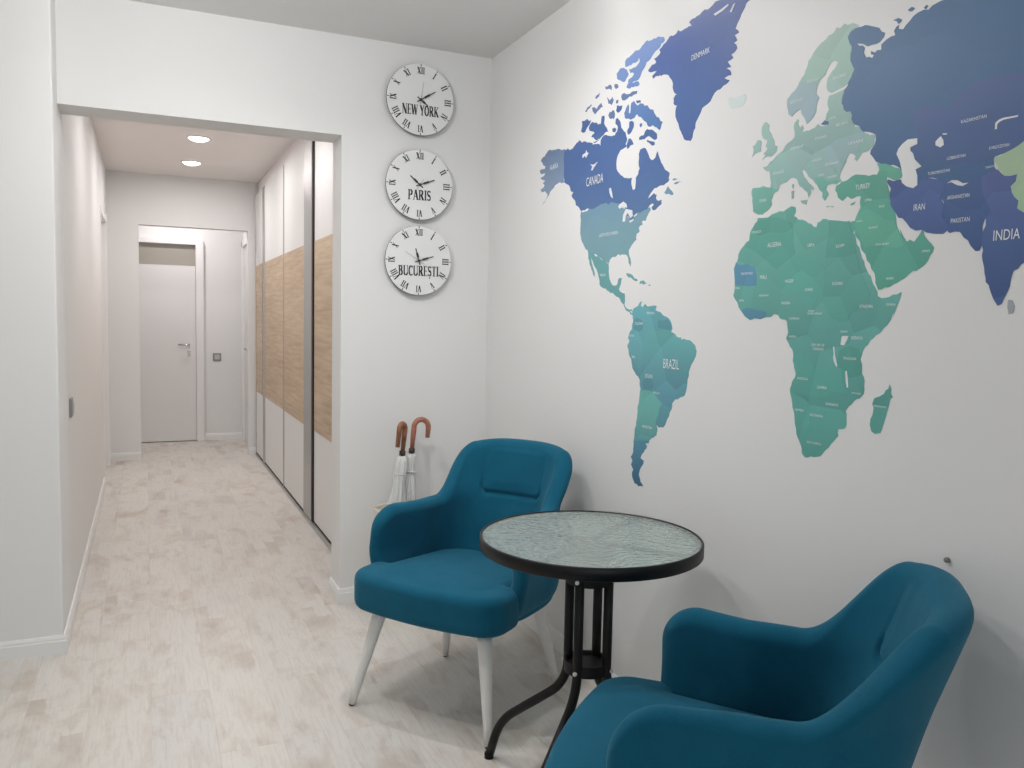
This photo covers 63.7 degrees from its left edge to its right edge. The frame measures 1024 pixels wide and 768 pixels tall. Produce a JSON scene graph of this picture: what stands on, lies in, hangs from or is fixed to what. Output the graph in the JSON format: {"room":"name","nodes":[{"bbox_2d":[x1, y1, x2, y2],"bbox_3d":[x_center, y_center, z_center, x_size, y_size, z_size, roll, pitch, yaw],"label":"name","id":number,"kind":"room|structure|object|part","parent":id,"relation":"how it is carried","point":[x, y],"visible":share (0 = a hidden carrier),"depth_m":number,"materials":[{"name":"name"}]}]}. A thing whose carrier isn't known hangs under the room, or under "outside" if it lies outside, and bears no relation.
{"room":"waiting area","nodes":[
{"label":"waiting area","id":0,"kind":"room"},
{"bbox_2d":[0,0,70,641],"bbox_3d":[-2.714,-0.237,2.899,1.990,2.582,0.370,-1,5,-24],"label":"wall pier","id":1,"kind":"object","parent":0,"point":[35,565],"visible":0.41,"depth_m":3.11,"materials":[{"name":"white paint"}]},
{"bbox_2d":[0,634,66,661],"bbox_3d":[-2.657,1.029,2.822,2.002,0.072,0.012,-1,5,-24],"label":"baseboard","id":2,"kind":"object","parent":1,"relation":"attached to","point":[50,645],"visible":1,"depth_m":3.18,"materials":[{"name":"white wood"}]},
{"bbox_2d":[61,114,105,603],"bbox_3d":[-2.807,-0.427,5.375,0.150,2.582,4.247,-1,5,-24],"label":"wall","id":3,"kind":"structure","parent":0,"point":[84,171],"depth_m":4.40,"materials":[{"name":"white paint"}]},
{"bbox_2d":[69,397,74,417],"bbox_3d":[-1.927,0.102,3.609,0.016,0.082,0.082,-1,5,-24],"label":"light switch","id":4,"kind":"object","parent":3,"relation":"attached to","point":[71,402],"visible":1,"depth_m":3.57,"materials":[{"name":"grey plastic"}]},
{"bbox_2d":[69,397,72,417],"bbox_3d":[-1.930,0.103,3.607,0.010,0.082,0.082,-1,5,-24],"label":"switch plate","id":5,"kind":"object","parent":4,"relation":"attached to","point":[71,399],"depth_m":3.57,"materials":[{"name":"grey plastic"}]},
{"bbox_2d":[64,477,105,651],"bbox_3d":[-2.442,0.884,4.790,0.012,0.072,3.422,-1,5,-24],"label":"baseboard","id":6,"kind":"structure","parent":3,"relation":"attached to","point":[75,602],"depth_m":4.07,"materials":[{"name":"white wood"}]},
{"bbox_2d":[100,205,110,477],"bbox_3d":[-3.380,-0.332,6.696,0.150,2.170,0.991,-1,5,-24],"label":"door","id":7,"kind":"structure","parent":3,"relation":"in","point":[103,218],"depth_m":7.08,"materials":[{"name":"white paint"}]},
{"bbox_2d":[106,170,258,457],"bbox_3d":[-3.091,-0.604,7.630,2.660,2.582,0.120,-1,5,-24],"label":"wall","id":8,"kind":"structure","parent":0,"point":[133,199],"depth_m":7.45,"materials":[{"name":"white paint"}]},
{"bbox_2d":[111,452,140,460],"bbox_3d":[-3.504,0.658,7.481,0.255,0.072,0.012,-1,5,-24],"label":"baseboard","id":9,"kind":"structure","parent":8,"relation":"attached to","point":[124,456],"depth_m":7.48,"materials":[{"name":"white wood"}]},
{"bbox_2d":[249,447,255,454],"bbox_3d":[-2.201,0.641,8.059,0.715,0.072,0.012,-1,5,-24],"label":"baseboard","id":10,"kind":"structure","parent":8,"relation":"attached to","point":[252,450],"depth_m":7.92,"materials":[{"name":"white wood"}]},
{"bbox_2d":[138,225,241,442],"bbox_3d":[-3.769,-0.686,8.529,2.150,2.582,0.120,-1,5,-24],"label":"wall","id":11,"kind":"structure","parent":0,"point":[221,249],"depth_m":8.77,"materials":[{"name":"white paint"}]},
{"bbox_2d":[139,237,204,441],"bbox_3d":[-3.684,-0.442,8.470,0.973,2.108,0.094,-1,5,-24],"label":"door","id":12,"kind":"structure","parent":11,"relation":"in","point":[171,307],"depth_m":8.55,"materials":[{"name":"white paint"}]},
{"bbox_2d":[213,353,220,360],"bbox_3d":[-3.138,-0.287,8.768,0.082,0.082,0.016,-1,5,-24],"label":"light switch","id":13,"kind":"object","parent":11,"relation":"attached to","point":[216,356],"visible":1,"depth_m":8.76,"materials":[{"name":"grey plastic"}]},
{"bbox_2d":[205,432,241,439],"bbox_3d":[-3.100,0.562,8.860,0.387,0.072,0.012,-1,5,-24],"label":"baseboard","id":14,"kind":"structure","parent":11,"relation":"attached to","point":[236,435],"depth_m":8.85,"materials":[{"name":"white wood"}]},
{"bbox_2d":[242,232,246,239],"bbox_3d":[-2.646,-0.655,8.427,0.120,2.582,0.980,-1,5,-24],"label":"wall","id":15,"kind":"structure","parent":0,"point":[244,235],"depth_m":8.57,"materials":[{"name":"white paint"}]},
{"bbox_2d":[241,237,246,441],"bbox_3d":[-2.682,-0.425,8.441,0.159,2.120,0.840,-1,5,-24],"label":"door","id":16,"kind":"structure","parent":15,"relation":"in","point":[244,241],"depth_m":8.71,"materials":[{"name":"white paint"}]},
{"bbox_2d":[55,0,491,588],"bbox_3d":[-1.001,-0.267,3.756,1.837,2.582,0.190,-1,5,-24],"label":"wall","id":17,"kind":"structure","parent":0,"point":[398,355],"depth_m":3.78,"materials":[{"name":"white paint"}]},
{"bbox_2d":[329,577,338,603],"bbox_3d":[-0.849,0.982,3.929,0.012,0.072,0.190,-1,5,-24],"label":"baseboard","id":18,"kind":"object","parent":17,"relation":"attached to","point":[333,587],"visible":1,"depth_m":3.92,"materials":[{"name":"white wood"}]},
{"bbox_2d":[337,587,354,604],"bbox_3d":[-0.480,0.986,3.983,0.730,0.072,0.012,-1,5,-24],"label":"baseboard","id":19,"kind":"structure","parent":17,"relation":"attached to","point":[344,595],"depth_m":3.85,"materials":[{"name":"white"}]},
{"bbox_2d":[385,226,450,294],"bbox_3d":[-0.439,-0.576,3.854,0.322,0.322,0.036,-1,5,-24],"label":"wall clock","id":20,"kind":"object","parent":17,"relation":"attached to","point":[417,258],"visible":1,"depth_m":3.84,"materials":[{"name":"grey plastic"}]},
{"bbox_2d":[385,149,451,219],"bbox_3d":[-0.431,-0.924,3.828,0.322,0.322,0.036,-1,5,-24],"label":"wall clock","id":21,"kind":"object","parent":17,"relation":"attached to","point":[418,184],"visible":1,"depth_m":3.82,"materials":[{"name":"grey plastic"}]},
{"bbox_2d":[386,64,452,135],"bbox_3d":[-0.423,-1.308,3.799,0.322,0.322,0.036,-1,5,-24],"label":"wall clock","id":22,"kind":"object","parent":17,"relation":"attached to","point":[419,99],"visible":1,"depth_m":3.79,"materials":[{"name":"grey plastic"}]},
{"bbox_2d":[0,439,596,767],"bbox_3d":[-1.811,1.105,3.318,4.150,0.120,11.540,-1,5,-24],"label":"floor","id":23,"kind":"structure","parent":0,"point":[209,631],"depth_m":3.17,"materials":[{"name":"beige wood"}]},
{"bbox_2d":[255,139,332,551],"bbox_3d":[-1.289,-0.445,6.039,0.652,2.581,4.222,-1,5,-24],"label":"wardrobe","id":24,"kind":"object","parent":23,"relation":"on","point":[294,198],"visible":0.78,"depth_m":5.69,"materials":[{"name":"white wood"}]},
{"bbox_3d":[-2.323,-0.542,7.611,0.020,2.430,0.455,-1,5,-24],"label":"door","id":25,"kind":"part","parent":24,"relation":"part of","materials":[{"name":"white wood"}]},
{"bbox_3d":[-1.953,-0.472,6.788,0.020,2.430,1.075,-1,5,-24],"label":"door","id":26,"kind":"part","parent":24,"relation":"part of","materials":[{"name":"white wood"}]},
{"bbox_3d":[-1.248,-1.677,5.953,0.618,0.111,4.222,-1,5,-24],"label":"panel","id":27,"kind":"part","parent":24,"relation":"part of","materials":[{"name":"white paint"}]},
{"bbox_3d":[-1.571,0.835,6.025,0.094,0.020,4.217,-1,5,-24],"label":"rail","id":28,"kind":"part","parent":24,"relation":"part of","materials":[{"name":"silver metal"}]},
{"bbox_3d":[-1.546,-0.394,5.870,0.020,2.430,0.870,-1,5,-24],"label":"door","id":29,"kind":"part","parent":24,"relation":"part of","materials":[{"name":"white wood"}]},
{"bbox_3d":[-0.979,-0.287,4.613,0.020,2.430,1.257,-1,5,-24],"label":"door","id":30,"kind":"part","parent":24,"relation":"part of","materials":[{"name":"white wood"}]},
{"bbox_2d":[373,502,387,517],"bbox_3d":[-0.542,0.797,3.778,0.188,0.478,0.188,-1,5,-24],"label":"umbrella stand","id":31,"kind":"object","parent":23,"relation":"on","point":[377,508],"visible":0.09,"depth_m":3.79,"materials":[{"name":"beige ceramic"}]},
{"bbox_2d":[388,421,407,504],"bbox_3d":[-0.533,0.593,3.773,0.122,0.844,0.095,-1,5,-24],"label":"umbrella","id":32,"kind":"object","parent":31,"relation":"in","point":[397,494],"visible":0.52,"depth_m":3.76,"materials":[{"name":"white fabric"}]},
{"bbox_3d":[-0.505,0.242,3.772,0.025,0.144,0.076,4,5,29],"label":"handle","id":33,"kind":"part","parent":32,"relation":"part of","materials":[{"name":"brown wood"}]},
{"bbox_2d":[405,417,430,500],"bbox_3d":[-0.471,0.581,3.851,0.169,0.858,0.085,-3,6,-44],"label":"umbrella","id":34,"kind":"object","parent":31,"relation":"in","point":[410,481],"visible":0.38,"depth_m":3.82,"materials":[{"name":"white fabric"}]},
{"bbox_3d":[-0.427,0.229,3.842,0.100,0.152,0.028,0,5,-20],"label":"handle","id":35,"kind":"part","parent":34,"relation":"part of","materials":[{"name":"brown wood"}]},
{"bbox_2d":[348,438,571,748],"bbox_3d":[-0.135,0.671,2.979,0.646,0.866,0.766,4,5,29],"label":"armchair","id":36,"kind":"object","parent":23,"relation":"on","point":[428,568],"visible":0.79,"depth_m":2.94,"materials":[{"name":"teal fabric"}]},
{"bbox_3d":[-0.496,0.935,2.848,0.136,0.340,0.051,-1,5,-22],"label":"leg","id":37,"kind":"part","parent":36,"relation":"part of","materials":[{"name":"white paint"}]},
{"bbox_3d":[-0.179,0.698,2.907,0.600,0.145,0.592,4,5,29],"label":"seat","id":38,"kind":"part","parent":36,"relation":"part of","materials":[{"name":"teal fabric"}]},
{"bbox_3d":[-0.256,0.912,3.214,0.051,0.338,0.118,-1,5,-23],"label":"leg","id":39,"kind":"part","parent":36,"relation":"part of","materials":[{"name":"white paint"}]},
{"bbox_3d":[-0.091,0.495,3.038,0.642,0.521,0.598,4,5,29],"label":"backrest","id":40,"kind":"part","parent":36,"relation":"part of","materials":[{"name":"teal fabric"}]},
{"bbox_3d":[-0.085,0.961,2.616,0.051,0.340,0.137,0,4,-9],"label":"leg","id":41,"kind":"part","parent":36,"relation":"part of","materials":[{"name":"white paint"}]},
{"bbox_3d":[-0.139,0.743,2.982,0.542,0.078,0.492,4,5,29],"label":"seat","id":42,"kind":"part","parent":36,"relation":"part of","materials":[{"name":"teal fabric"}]},
{"bbox_3d":[0.118,0.936,3.008,0.121,0.339,0.051,-1,5,-22],"label":"leg","id":43,"kind":"part","parent":36,"relation":"part of","materials":[{"name":"white paint"}]},
{"bbox_2d":[479,510,703,767],"bbox_3d":[0.211,0.791,2.326,0.619,0.740,0.619,-1,5,-24],"label":"bistro table","id":44,"kind":"object","parent":23,"relation":"on","point":[585,549],"visible":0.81,"depth_m":2.26,"materials":[{"name":"black metal"}]},
{"bbox_3d":[0.049,0.797,2.425,0.286,0.702,0.026,4,5,31],"label":"leg","id":45,"kind":"part","parent":44,"relation":"part of","materials":[{"name":"black metal"}]},
{"bbox_3d":[0.113,0.818,2.166,0.026,0.702,0.286,4,5,31],"label":"leg","id":46,"kind":"part","parent":44,"relation":"part of","materials":[{"name":"black metal"}]},
{"bbox_3d":[0.219,0.429,2.299,0.603,0.008,0.603,-1,5,-24],"label":"glass","id":47,"kind":"part","parent":44,"relation":"part of","materials":[{"name":"white"}]},
{"bbox_3d":[0.309,0.797,2.490,0.026,0.702,0.286,4,5,31],"label":"leg","id":48,"kind":"part","parent":44,"relation":"part of","materials":[{"name":"black metal"}]},
{"bbox_3d":[0.373,0.819,2.230,0.286,0.702,0.026,4,5,31],"label":"leg","id":49,"kind":"part","parent":44,"relation":"part of","materials":[{"name":"black metal"}]},
{"bbox_2d":[544,561,973,767],"bbox_3d":[0.467,0.783,1.667,0.766,0.866,0.646,3,5,20],"label":"armchair","id":50,"kind":"object","parent":23,"relation":"on","point":[861,687],"visible":1,"depth_m":1.62,"materials":[{"name":"teal fabric"}]},
{"bbox_3d":[0.386,0.802,1.697,0.592,0.145,0.600,3,5,20],"label":"seat","id":51,"kind":"part","parent":50,"relation":"part of","materials":[{"name":"teal fabric"}]},
{"bbox_2d":[91,0,570,182],"bbox_3d":[-1.754,-1.589,3.114,4.150,0.120,11.540,-1,5,-24],"label":"ceiling","id":52,"kind":"structure","parent":0,"point":[480,28],"depth_m":3.63,"materials":[{"name":"white paint"}]},
{"bbox_2d":[181,160,201,165],"bbox_3d":[-2.639,-1.813,6.784,0.164,0.024,0.164,-1,5,-24],"label":"recessed light","id":53,"kind":"object","parent":52,"relation":"in","point":[187,162],"visible":1,"depth_m":6.74,"materials":[{"name":"white plastic"}]},
{"bbox_2d":[183,162,199,165],"bbox_3d":[-2.639,-1.813,6.784,0.136,0.023,0.136,-1,5,-24],"label":"diffuser","id":54,"kind":"object","parent":53,"relation":"attached to","point":[187,163],"depth_m":6.75,"materials":[{"name":"white plastic"}]},
{"bbox_2d":[186,135,210,141],"bbox_3d":[-2.222,-1.733,5.846,0.164,0.024,0.164,-1,5,-24],"label":"recessed light","id":55,"kind":"object","parent":52,"relation":"in","point":[196,138],"visible":1,"depth_m":5.81,"materials":[{"name":"white plastic"}]},
{"bbox_2d":[189,137,208,141],"bbox_3d":[-2.222,-1.733,5.846,0.136,0.023,0.136,-1,5,-24],"label":"diffuser","id":56,"kind":"object","parent":55,"relation":"attached to","point":[197,139],"depth_m":5.81,"materials":[{"name":"white plastic"}]},
{"bbox_2d":[485,0,1023,767],"bbox_3d":[1.071,-0.055,1.537,0.150,2.582,5.943,-1,5,-24],"label":"wall","id":57,"kind":"structure","parent":0,"point":[790,538],"depth_m":2.31,"materials":[{"name":"white paint"}]},
{"bbox_2d":[521,614,617,679],"bbox_3d":[1.009,1.204,1.512,0.012,0.072,5.753,-1,5,-24],"label":"baseboard","id":58,"kind":"structure","parent":57,"relation":"attached to","point":[557,638],"depth_m":3.39,"materials":[{"name":"white wood"}]},
{"bbox_2d":[540,0,1023,485],"bbox_3d":[0.582,-0.371,2.443,0.002,1.496,2.349,-1,5,-24],"label":"decal","id":59,"kind":"object","parent":57,"relation":"attached to","point":[941,98],"visible":1,"depth_m":1.97,"materials":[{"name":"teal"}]},
{"bbox_2d":[943,557,950,562],"bbox_3d":[0.908,0.368,1.722,0.008,0.012,0.012,-1,5,-24],"label":"plug","id":60,"kind":"object","parent":57,"relation":"attached to","point":[946,559],"visible":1,"depth_m":1.72,"materials":[{"name":"grey plastic"}]}
]}

